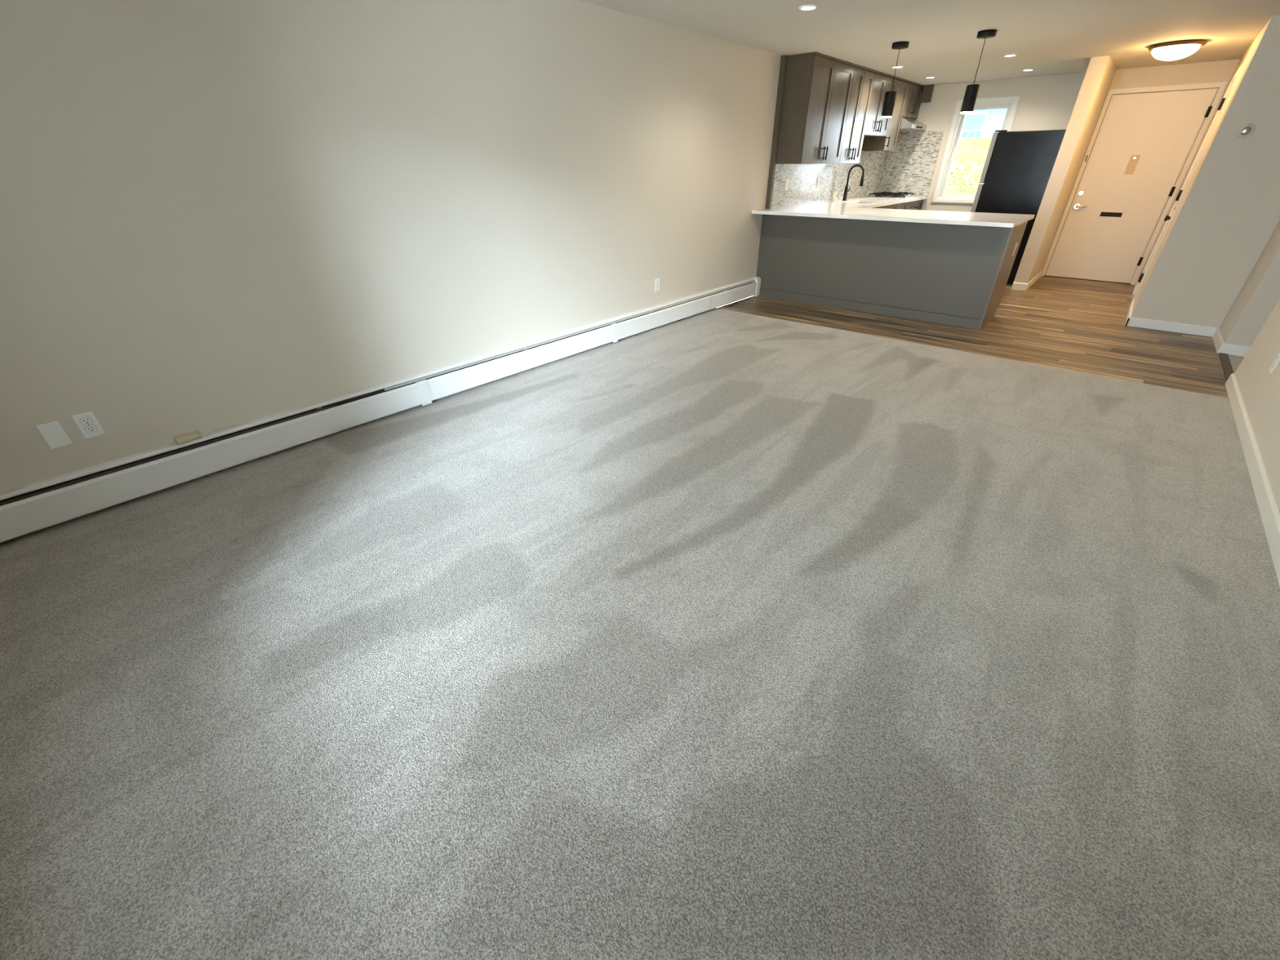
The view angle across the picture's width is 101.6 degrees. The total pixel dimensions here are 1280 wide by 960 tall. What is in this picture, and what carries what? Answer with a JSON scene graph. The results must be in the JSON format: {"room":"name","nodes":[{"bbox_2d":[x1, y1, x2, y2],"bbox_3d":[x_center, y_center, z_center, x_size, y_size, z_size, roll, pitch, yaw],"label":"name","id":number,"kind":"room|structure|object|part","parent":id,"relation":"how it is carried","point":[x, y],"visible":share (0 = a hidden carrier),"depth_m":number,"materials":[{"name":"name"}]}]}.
{"room":"empty living room","nodes":[
{"label":"empty living room","id":0,"kind":"room"},
{"bbox_2d":[0,0,781,542],"bbox_3d":[0.379,-2.672,4.857,0.150,2.290,10.440,24,39,34],"label":"wall","id":1,"kind":"structure","parent":0,"point":[215,215],"depth_m":2.71,"materials":[{"name":"beige paint"}]},
{"bbox_2d":[35,420,72,448],"bbox_3d":[-2.524,-0.195,2.251,0.006,0.114,0.070,24,39,34],"label":"blank wall plate","id":2,"kind":"object","parent":1,"relation":"attached to","point":[53,433],"visible":1,"depth_m":2.25,"materials":[{"name":"white plastic"}]},
{"bbox_2d":[71,410,105,439],"bbox_3d":[-2.450,-0.245,2.321,0.008,0.114,0.070,24,39,34],"label":"duplex outlet","id":3,"kind":"object","parent":1,"relation":"attached to","point":[86,422],"visible":1,"depth_m":2.32,"materials":[{"name":"white plastic"}]},
{"bbox_2d":[79,417,93,424],"bbox_3d":[-2.449,-0.261,2.310,0.001,0.029,0.037,24,39,34],"label":"receptacle","id":4,"kind":"object","parent":3,"relation":"attached to","point":[82,420],"depth_m":2.31,"materials":[{"name":"white plastic"}]},
{"bbox_2d":[84,425,97,432],"bbox_3d":[-2.449,-0.228,2.330,0.001,0.029,0.037,24,39,34],"label":"receptacle","id":5,"kind":"object","parent":3,"relation":"attached to","point":[88,428],"depth_m":2.33,"materials":[{"name":"white plastic"}]},
{"bbox_2d":[0,276,760,542],"bbox_3d":[-0.692,-1.048,4.175,0.066,0.209,6.555,24,39,34],"label":"baseboard heater","id":6,"kind":"object","parent":1,"relation":"attached to","point":[34,506],"visible":1,"depth_m":2.92,"materials":[{"name":"white metal"}]},
{"bbox_2d":[173,424,234,444],"bbox_3d":[-2.193,-0.241,2.638,0.041,0.028,0.250,24,39,34],"label":"connector","id":7,"kind":"object","parent":6,"relation":"on","point":[185,437],"visible":1,"depth_m":2.58,"materials":[{"name":"beige plastic"}]},
{"bbox_3d":[-2.122,-0.153,2.737,0.016,0.142,2.122,24,39,34],"label":"panel","id":8,"kind":"part","parent":6,"relation":"part of","materials":[{"name":"white metal"}]},
{"bbox_3d":[-0.833,-0.937,4.019,0.016,0.142,1.829,24,39,34],"label":"panel","id":9,"kind":"part","parent":6,"relation":"part of","materials":[{"name":"white metal"}]},
{"bbox_3d":[0.254,-1.599,5.100,0.016,0.142,1.504,24,39,34],"label":"panel","id":10,"kind":"part","parent":6,"relation":"part of","materials":[{"name":"white metal"}]},
{"bbox_3d":[1.063,-2.091,5.905,0.016,0.142,0.973,24,39,34],"label":"panel","id":11,"kind":"part","parent":6,"relation":"part of","materials":[{"name":"white metal"}]},
{"bbox_2d":[654,278,659,291],"bbox_3d":[0.164,-1.838,4.919,0.008,0.114,0.070,24,39,34],"label":"duplex outlet","id":12,"kind":"object","parent":1,"relation":"attached to","point":[657,280],"visible":1,"depth_m":4.91,"materials":[{"name":"white plastic"}]},
{"bbox_2d":[776,54,854,164],"bbox_3d":[1.911,-3.966,5.679,0.369,0.902,0.999,24,39,34],"label":"upper cabinet","id":13,"kind":"object","parent":1,"relation":"attached to","point":[817,91],"visible":1,"depth_m":5.46,"materials":[{"name":"brown wood"}]},
{"bbox_3d":[1.849,-3.822,5.440,0.020,0.896,0.491,24,39,34],"label":"door","id":14,"kind":"part","parent":13,"relation":"part of","materials":[{"name":"grey wood"}]},
{"bbox_3d":[2.012,-3.593,5.744,0.039,0.128,0.014,24,39,34],"label":"handle","id":15,"kind":"part","parent":13,"relation":"part of","materials":[{"name":"black metal"}]},
{"bbox_3d":[2.059,-3.622,5.790,0.039,0.128,0.014,24,39,34],"label":"handle","id":16,"kind":"part","parent":13,"relation":"part of","materials":[{"name":"black metal"}]},
{"bbox_3d":[2.175,-4.020,5.764,0.020,0.896,0.499,24,39,34],"label":"door","id":17,"kind":"part","parent":13,"relation":"part of","materials":[{"name":"grey wood"}]},
{"bbox_2d":[787,51,924,87],"bbox_3d":[2.716,-4.867,6.266,0.336,0.020,3.531,24,39,34],"label":"crown molding","id":18,"kind":"structure","parent":13,"relation":"attached to","point":[815,53],"depth_m":5.62,"materials":[{"name":"grey wood"}]},
{"bbox_2d":[771,151,887,208],"bbox_3d":[2.587,-4.186,6.805,0.012,0.964,3.519,24,39,34],"label":"backsplash","id":19,"kind":"structure","parent":1,"relation":"attached to","point":[802,178],"depth_m":6.75,"materials":[{"name":"tile"}]},
{"bbox_2d":[784,178,788,190],"bbox_3d":[1.696,-3.417,6.036,0.008,0.114,0.070,24,39,34],"label":"switch plate","id":20,"kind":"object","parent":19,"relation":"attached to","point":[786,180],"visible":1,"depth_m":6.03,"materials":[{"name":"white plastic"}]},
{"bbox_2d":[816,177,820,187],"bbox_3d":[2.249,-3.754,6.586,0.008,0.114,0.070,24,39,34],"label":"duplex outlet","id":21,"kind":"object","parent":19,"relation":"attached to","point":[818,178],"visible":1,"depth_m":6.58,"materials":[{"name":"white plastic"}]},
{"bbox_2d":[839,66,875,163],"bbox_3d":[2.437,-4.287,6.202,0.369,0.902,0.615,24,39,34],"label":"upper cabinet","id":22,"kind":"object","parent":1,"relation":"attached to","point":[863,80],"visible":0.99,"depth_m":6.12,"materials":[{"name":"brown wood"}]},
{"bbox_3d":[2.639,-4.303,6.226,0.020,0.896,0.303,24,39,34],"label":"door","id":23,"kind":"part","parent":22,"relation":"part of","materials":[{"name":"grey wood"}]},
{"bbox_2d":[863,73,897,137],"bbox_3d":[2.890,-4.692,6.576,0.369,0.600,0.779,24,39,34],"label":"upper cabinet","id":24,"kind":"object","parent":1,"relation":"attached to","point":[876,126],"visible":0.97,"depth_m":6.45,"materials":[{"name":"brown wood"}]},
{"bbox_3d":[2.866,-4.570,6.374,0.020,0.594,0.385,24,39,34],"label":"door","id":25,"kind":"part","parent":24,"relation":"part of","materials":[{"name":"grey wood"}]},
{"bbox_3d":[3.120,-4.725,6.626,0.020,0.594,0.385,24,39,34],"label":"door","id":26,"kind":"part","parent":24,"relation":"part of","materials":[{"name":"grey wood"}]},
{"bbox_2d":[861,80,908,151],"bbox_3d":[3.292,-4.870,7.016,0.369,0.756,0.453,24,39,34],"label":"upper cabinet","id":27,"kind":"object","parent":1,"relation":"attached to","point":[888,143],"visible":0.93,"depth_m":6.98,"materials":[{"name":"brown wood"}]},
{"bbox_3d":[3.395,-4.825,6.940,0.020,0.750,0.449,24,39,34],"label":"door","id":28,"kind":"part","parent":27,"relation":"part of","materials":[{"name":"grey wood"}]},
{"bbox_2d":[902,83,923,119],"bbox_3d":[3.659,-5.261,7.280,0.369,0.366,0.675,24,39,34],"label":"upper cabinet","id":29,"kind":"object","parent":1,"relation":"attached to","point":[912,104],"visible":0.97,"depth_m":7.18,"materials":[{"name":"brown wood"}]},
{"bbox_3d":[3.651,-5.149,7.095,0.020,0.360,0.333,24,39,34],"label":"door","id":30,"kind":"part","parent":29,"relation":"part of","materials":[{"name":"grey wood"}]},
{"bbox_2d":[898,116,926,131],"bbox_3d":[3.707,-5.025,7.385,0.482,0.142,0.661,24,39,34],"label":"range hood","id":31,"kind":"object","parent":29,"relation":"attached to","point":[907,124],"visible":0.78,"depth_m":7.17,"materials":[{"name":"silver metal"}]},
{"bbox_3d":[3.872,-5.283,7.314,0.020,0.360,0.333,24,39,34],"label":"door","id":32,"kind":"part","parent":29,"relation":"part of","materials":[{"name":"grey wood"}]},
{"bbox_2d":[920,84,934,102],"bbox_3d":[4.018,-5.402,7.303,0.121,0.196,0.069,24,39,34],"label":"block","id":33,"kind":"object","parent":29,"relation":"attached to","point":[927,91],"visible":1,"depth_m":7.28,"materials":[{"name":"grey wood"}]},
{"bbox_2d":[0,307,1279,959],"bbox_3d":[0.557,-0.077,2.830,4.115,0.062,5.690,24,39,34],"label":"floor","id":34,"kind":"structure","parent":0,"point":[716,633],"depth_m":1.63,"materials":[{"name":"grey carpet"}]},
{"bbox_2d":[579,0,1279,84],"bbox_3d":[2.553,-2.748,2.624,5.900,0.120,10.440,24,39,34],"label":"ceiling","id":35,"kind":"structure","parent":0,"point":[1048,37],"depth_m":4.20,"materials":[{"name":"beige paint"}]},
{"bbox_2d":[798,4,818,10],"bbox_3d":[1.155,-3.241,3.585,0.132,0.010,0.132,24,39,34],"label":"recessed light","id":36,"kind":"object","parent":35,"relation":"in","point":[811,6],"visible":1,"depth_m":3.57,"materials":[{"name":"white"}]},
{"bbox_2d":[880,41,909,118],"bbox_3d":[2.338,-3.678,4.820,0.138,0.556,0.138,24,39,34],"label":"pendant light","id":37,"kind":"object","parent":35,"relation":"hanging from","point":[890,96],"visible":1,"depth_m":4.86,"materials":[{"name":"black metal"}]},
{"bbox_3d":[2.339,-3.532,4.908,0.098,0.190,0.098,24,39,34],"label":"lamp shade","id":38,"kind":"part","parent":37,"relation":"part of","materials":[{"name":"black metal"}]},
{"bbox_3d":[2.338,-3.748,4.778,0.005,0.319,0.005,9,32,16],"label":"cord","id":39,"kind":"part","parent":37,"relation":"part of","materials":[{"name":"black metal"}]},
{"bbox_2d":[891,65,903,68],"bbox_3d":[2.877,-4.615,5.837,0.132,0.010,0.132,24,39,34],"label":"recessed light","id":40,"kind":"object","parent":35,"relation":"in","point":[897,66],"visible":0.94,"depth_m":5.82,"materials":[{"name":"white"}]},
{"bbox_2d":[924,75,936,78],"bbox_3d":[3.652,-5.062,6.566,0.132,0.010,0.132,24,39,34],"label":"recessed light","id":41,"kind":"object","parent":35,"relation":"in","point":[930,77],"visible":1,"depth_m":6.53,"materials":[{"name":"white"}]},
{"bbox_2d":[960,29,996,113],"bbox_3d":[2.853,-3.446,4.429,0.138,0.556,0.138,24,39,34],"label":"pendant light","id":42,"kind":"object","parent":35,"relation":"hanging from","point":[971,91],"visible":1,"depth_m":4.46,"materials":[{"name":"black metal"}]},
{"bbox_3d":[2.854,-3.299,4.517,0.098,0.190,0.098,24,39,34],"label":"lamp shade","id":43,"kind":"part","parent":42,"relation":"part of","materials":[{"name":"black metal"}]},
{"bbox_3d":[2.853,-3.515,4.387,0.005,0.319,0.005,9,32,16],"label":"cord","id":44,"kind":"part","parent":42,"relation":"part of","materials":[{"name":"black metal"}]},
{"bbox_2d":[1002,53,1017,57],"bbox_3d":[3.722,-4.268,5.250,0.132,0.010,0.132,24,39,34],"label":"recessed light","id":45,"kind":"object","parent":35,"relation":"in","point":[1007,55],"visible":1,"depth_m":5.23,"materials":[{"name":"white"}]},
{"bbox_2d":[1021,68,1035,71],"bbox_3d":[4.521,-4.777,6.084,0.132,0.010,0.132,24,39,34],"label":"recessed light","id":46,"kind":"object","parent":35,"relation":"in","point":[1025,69],"visible":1,"depth_m":6.06,"materials":[{"name":"white"}]},
{"bbox_2d":[1147,39,1207,62],"bbox_3d":[4.953,-3.958,4.846,0.412,0.138,0.412,24,39,34],"label":"dome light","id":47,"kind":"object","parent":35,"relation":"attached to","point":[1175,50],"visible":1,"depth_m":4.75,"materials":[{"name":"white glass"}]},
{"bbox_3d":[4.953,-3.953,4.849,0.336,0.088,0.336,24,39,34],"label":"lamp shade","id":48,"kind":"part","parent":47,"relation":"part of","materials":[{"name":"white glass"}]},
{"bbox_2d":[717,275,1244,398],"bbox_3d":[4.465,-1.853,5.721,5.630,0.062,4.550,24,39,34],"label":"floor","id":49,"kind":"structure","parent":0,"point":[1075,325],"depth_m":4.85,"materials":[{"name":"brown wood"}]},
{"bbox_2d":[872,204,897,208],"bbox_3d":[2.949,-3.283,7.182,0.717,0.896,0.939,24,39,34],"label":"base cabinet","id":50,"kind":"object","parent":49,"relation":"on","point":[894,206],"visible":0.02,"depth_m":6.88,"materials":[{"name":"grey wood"}]},
{"bbox_2d":[755,213,1027,329],"bbox_3d":[2.561,-2.370,5.671,2.450,0.902,0.763,24,39,34],"label":"base cabinet","id":51,"kind":"object","parent":49,"relation":"on","point":[956,275],"depth_m":5.27,"materials":[{"name":"grey wood"}]},
{"bbox_3d":[2.333,-1.873,5.632,2.340,0.094,0.022,24,39,34],"label":"rail","id":52,"kind":"part","parent":51,"relation":"part of","materials":[{"name":"grey wood"}]},
{"bbox_2d":[751,195,1035,227],"bbox_3d":[3.418,-3.286,6.271,2.470,0.032,3.864,24,39,34],"label":"countertop","id":53,"kind":"structure","parent":51,"relation":"on","point":[841,209],"depth_m":5.27,"materials":[{"name":"white stone"}]},
{"bbox_2d":[764,54,787,208],"bbox_3d":[1.440,-3.639,5.540,0.052,1.354,0.042,24,39,34],"label":"strip","id":54,"kind":"object","parent":53,"relation":"on","point":[784,59],"visible":1,"depth_m":5.49,"materials":[{"name":"white paint"}]},
{"bbox_2d":[842,164,864,200],"bbox_3d":[2.854,-3.950,6.939,0.246,0.419,0.090,24,39,34],"label":"faucet","id":55,"kind":"object","parent":53,"relation":"on","point":[846,190],"visible":1,"depth_m":6.91,"materials":[{"name":"black metal"}]},
{"bbox_2d":[866,191,919,198],"bbox_3d":[3.753,-4.225,7.727,0.555,0.063,0.640,24,39,34],"label":"gas cooktop","id":56,"kind":"object","parent":53,"relation":"in","point":[882,194],"visible":1,"depth_m":7.62,"materials":[{"name":"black metal"}]},
{"bbox_3d":[3.225,-1.827,4.763,0.016,0.902,0.022,24,39,34],"label":"corner post","id":57,"kind":"part","parent":51,"relation":"part of","materials":[{"name":"grey wood"}]},
{"bbox_3d":[3.466,-2.006,4.956,0.016,0.798,0.724,24,39,34],"label":"panel","id":58,"kind":"part","parent":51,"relation":"part of","materials":[{"name":"grey wood"}]},
{"bbox_3d":[3.546,-2.180,4.939,0.008,0.114,0.070,24,39,34],"label":"outlet strip","id":59,"kind":"part","parent":51,"relation":"part of","materials":[{"name":"white plastic"}]},
{"bbox_2d":[896,202,907,209],"bbox_3d":[3.398,-3.559,7.627,0.717,0.902,0.439,24,39,34],"label":"base cabinet","id":60,"kind":"object","parent":49,"relation":"on","point":[900,206],"visible":0.06,"depth_m":7.26,"materials":[{"name":"grey wood"}]},
{"bbox_2d":[906,199,924,209],"bbox_3d":[3.782,-3.792,8.008,0.717,0.902,0.737,24,39,34],"label":"base cabinet","id":61,"kind":"object","parent":49,"relation":"on","point":[914,205],"visible":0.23,"depth_m":7.64,"materials":[{"name":"grey wood"}]},
{"bbox_2d":[970,129,1066,284],"bbox_3d":[4.781,-3.528,6.785,0.797,1.694,0.714,24,39,34],"label":"refrigerator","id":62,"kind":"object","parent":49,"relation":"on","point":[1018,167],"visible":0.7,"depth_m":6.34,"materials":[{"name":"black metal"}]},
{"bbox_3d":[4.538,-3.427,7.094,0.049,1.043,0.706,24,39,34],"label":"door","id":63,"kind":"part","parent":62,"relation":"part of","materials":[{"name":"grey"}]},
{"bbox_3d":[4.532,-4.115,6.678,0.049,0.531,0.706,24,39,34],"label":"freezer door","id":64,"kind":"part","parent":62,"relation":"part of","materials":[{"name":"grey metal"}]},
{"bbox_2d":[1218,352,1233,381],"bbox_3d":[4.520,-0.849,4.025,0.050,0.036,0.950,24,39,34],"label":"threshold strip","id":65,"kind":"object","parent":49,"relation":"on","point":[1226,365],"visible":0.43,"depth_m":4.06,"materials":[{"name":"brown wood"}]},
{"bbox_2d":[885,58,1240,284],"bbox_3d":[5.112,-4.105,7.168,3.494,2.290,0.150,24,39,34],"label":"wall","id":66,"kind":"structure","parent":0,"point":[1046,102],"depth_m":6.61,"materials":[{"name":"beige paint"}]},
{"bbox_2d":[879,130,943,196],"bbox_3d":[4.016,-4.701,7.780,0.722,0.820,0.012,24,39,34],"label":"backsplash","id":67,"kind":"structure","parent":66,"relation":"attached to","point":[909,167],"depth_m":7.75,"materials":[{"name":"tile"}]},
{"bbox_2d":[931,94,1021,204],"bbox_3d":[4.673,-4.574,7.303,0.755,1.262,0.174,24,39,34],"label":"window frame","id":68,"kind":"structure","parent":66,"relation":"in","point":[1011,103],"depth_m":7.32,"materials":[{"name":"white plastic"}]},
{"bbox_3d":[4.671,-4.352,7.422,0.569,0.569,0.030,24,39,34],"label":"sash","id":69,"kind":"part","parent":68,"relation":"part of","materials":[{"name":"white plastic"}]},
{"bbox_3d":[4.693,-4.809,7.181,0.569,0.547,0.030,24,39,34],"label":"sash","id":70,"kind":"part","parent":68,"relation":"part of","materials":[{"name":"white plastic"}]},
{"bbox_2d":[1041,81,1227,284],"bbox_3d":[6.001,-3.593,6.494,1.018,2.098,0.170,24,39,34],"label":"door","id":71,"kind":"structure","parent":66,"relation":"in","point":[1144,141],"depth_m":6.41,"materials":[{"name":"paint"},{"name":"black metal"},{"name":"chrome metal"}]},
{"bbox_3d":[5.690,-3.538,6.758,0.146,0.084,0.064,24,39,34],"label":"lever handle","id":72,"kind":"part","parent":71,"relation":"part of","materials":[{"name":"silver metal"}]},
{"bbox_3d":[5.974,-3.827,6.340,0.086,0.196,0.008,24,39,34],"label":"knocker plate","id":73,"kind":"part","parent":71,"relation":"part of","materials":[{"name":"beige"}]},
{"bbox_2d":[1013,55,1116,283],"bbox_3d":[5.137,-3.615,6.356,0.145,2.290,1.257,24,39,34],"label":"wall partition","id":74,"kind":"structure","parent":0,"point":[1100,72],"depth_m":6.00,"materials":[{"name":"beige paint"}]},
{"bbox_2d":[1011,269,1043,290],"bbox_3d":[5.145,-2.665,6.919,0.158,0.082,1.270,24,39,34],"label":"baseboard","id":75,"kind":"structure","parent":74,"relation":"attached to","point":[1016,286],"depth_m":6.54,"materials":[{"name":"white wood"}]},
{"bbox_2d":[1131,20,1269,312],"bbox_3d":[5.696,-3.025,5.373,0.120,2.290,2.570,24,39,34],"label":"door frame","id":76,"kind":"structure","parent":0,"point":[1246,57],"depth_m":4.86,"materials":[{"name":"beige paint"}]},
{"bbox_2d":[1124,278,1138,325],"bbox_3d":[5.556,-2.044,5.885,0.013,0.082,2.565,24,39,34],"label":"baseboard","id":77,"kind":"structure","parent":76,"relation":"attached to","point":[1131,307],"depth_m":5.38,"materials":[{"name":"white wood"}]},
{"bbox_2d":[1128,63,1244,306],"bbox_3d":[5.630,-2.953,5.444,0.096,2.095,0.910,24,39,34],"label":"door","id":78,"kind":"structure","parent":76,"relation":"in","point":[1223,103],"depth_m":5.33,"materials":[{"name":"white paint"}]},
{"bbox_3d":[5.412,-2.678,5.344,0.060,0.060,0.060,24,39,34],"label":"knob","id":79,"kind":"part","parent":78,"relation":"part of","materials":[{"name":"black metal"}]},
{"bbox_2d":[1130,15,1279,328],"bbox_3d":[5.006,-2.406,4.358,0.621,2.290,0.132,24,39,34],"label":"wall","id":80,"kind":"structure","parent":0,"point":[1229,213],"depth_m":4.40,"materials":[{"name":"beige paint"}]},
{"bbox_2d":[1124,316,1218,337],"bbox_3d":[4.961,-1.435,4.886,0.634,0.082,0.013,24,39,34],"label":"baseboard","id":81,"kind":"structure","parent":80,"relation":"attached to","point":[1198,330],"depth_m":4.87,"materials":[{"name":"white wood"}]},
{"bbox_2d":[1235,123,1255,138],"bbox_3d":[4.836,-2.786,4.169,0.100,0.100,0.032,24,39,34],"label":"thermostat","id":82,"kind":"object","parent":80,"relation":"attached to","point":[1245,131],"visible":1,"depth_m":4.17,"materials":[{"name":"silver metal"}]},
{"bbox_2d":[1219,221,1279,513],"bbox_3d":[2.768,-0.750,1.646,0.120,2.290,7.870,24,39,34],"label":"wall","id":83,"kind":"structure","parent":0,"point":[1259,388],"depth_m":3.15,"materials":[{"name":"beige paint"}]},
{"bbox_2d":[1212,328,1224,352],"bbox_3d":[5.003,-1.214,4.519,0.013,0.082,0.608,24,39,34],"label":"baseboard","id":84,"kind":"structure","parent":83,"relation":"attached to","point":[1218,340],"depth_m":4.50,"materials":[{"name":"beige wood"}]},
{"bbox_2d":[1225,373,1279,586],"bbox_3d":[2.273,0.495,1.726,0.133,0.082,6.043,24,39,34],"label":"baseboard","id":85,"kind":"structure","parent":83,"relation":"attached to","point":[1266,502],"depth_m":2.55,"materials":[{"name":"beige wood"}]},
{"bbox_2d":[1268,352,1279,373],"bbox_3d":[3.646,-0.676,2.994,0.008,0.114,0.070,24,39,34],"label":"duplex outlet","id":86,"kind":"object","parent":83,"relation":"attached to","point":[1277,358],"visible":1,"depth_m":2.99,"materials":[{"name":"white plastic"}]},
{"bbox_2d":[1223,242,1279,346],"bbox_3d":[5.463,-1.788,3.329,1.635,2.290,0.120,24,39,34],"label":"wall","id":87,"kind":"structure","parent":0,"point":[1264,295],"depth_m":4.11,"materials":[{"name":"beige paint"}]},
{"bbox_2d":[1217,342,1250,356],"bbox_3d":[5.376,-0.839,3.894,1.528,0.082,0.013,24,39,34],"label":"baseboard","id":88,"kind":"structure","parent":87,"relation":"attached to","point":[1232,349],"depth_m":4.27,"materials":[{"name":"white wood"}]},
{"label":"outside","id":89,"kind":"structure","parent":0,"visible":0},
{"bbox_3d":[15.396,-10.401,20.491,60.000,0.150,35.180,24,39,34],"label":"lawn","id":90,"kind":"structure","parent":89,"visible":0},
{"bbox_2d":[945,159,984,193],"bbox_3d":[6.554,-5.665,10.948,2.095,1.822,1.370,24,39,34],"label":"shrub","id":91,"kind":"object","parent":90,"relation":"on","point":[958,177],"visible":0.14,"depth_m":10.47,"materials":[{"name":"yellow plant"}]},
{"bbox_2d":[945,137,991,193],"bbox_3d":[8.177,-9.047,15.974,13.000,2.300,0.500,24,39,34],"label":"wall","id":92,"kind":"structure","parent":90,"relation":"on","point":[971,143],"depth_m":14.52,"materials":[{"name":"yellow paint"}]},
{"bbox_2d":[960,108,1007,137],"bbox_3d":[12.257,-15.752,20.202,16.000,9.350,5.400,24,39,34],"label":"apartment building","id":93,"kind":"structure","parent":90,"relation":"on","point":[982,122],"depth_m":19.24,"materials":[{"name":"grey"}]},
{"bbox_3d":[12.430,-13.087,19.608,0.720,1.020,0.025,24,39,34],"label":"pane","id":94,"kind":"part","parent":93,"relation":"part of","materials":[{"name":"blue"}]},
{"bbox_3d":[10.730,-12.566,19.579,14.500,0.840,0.040,24,39,34],"label":"railing","id":95,"kind":"part","parent":93,"relation":"part of","materials":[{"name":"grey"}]}
]}

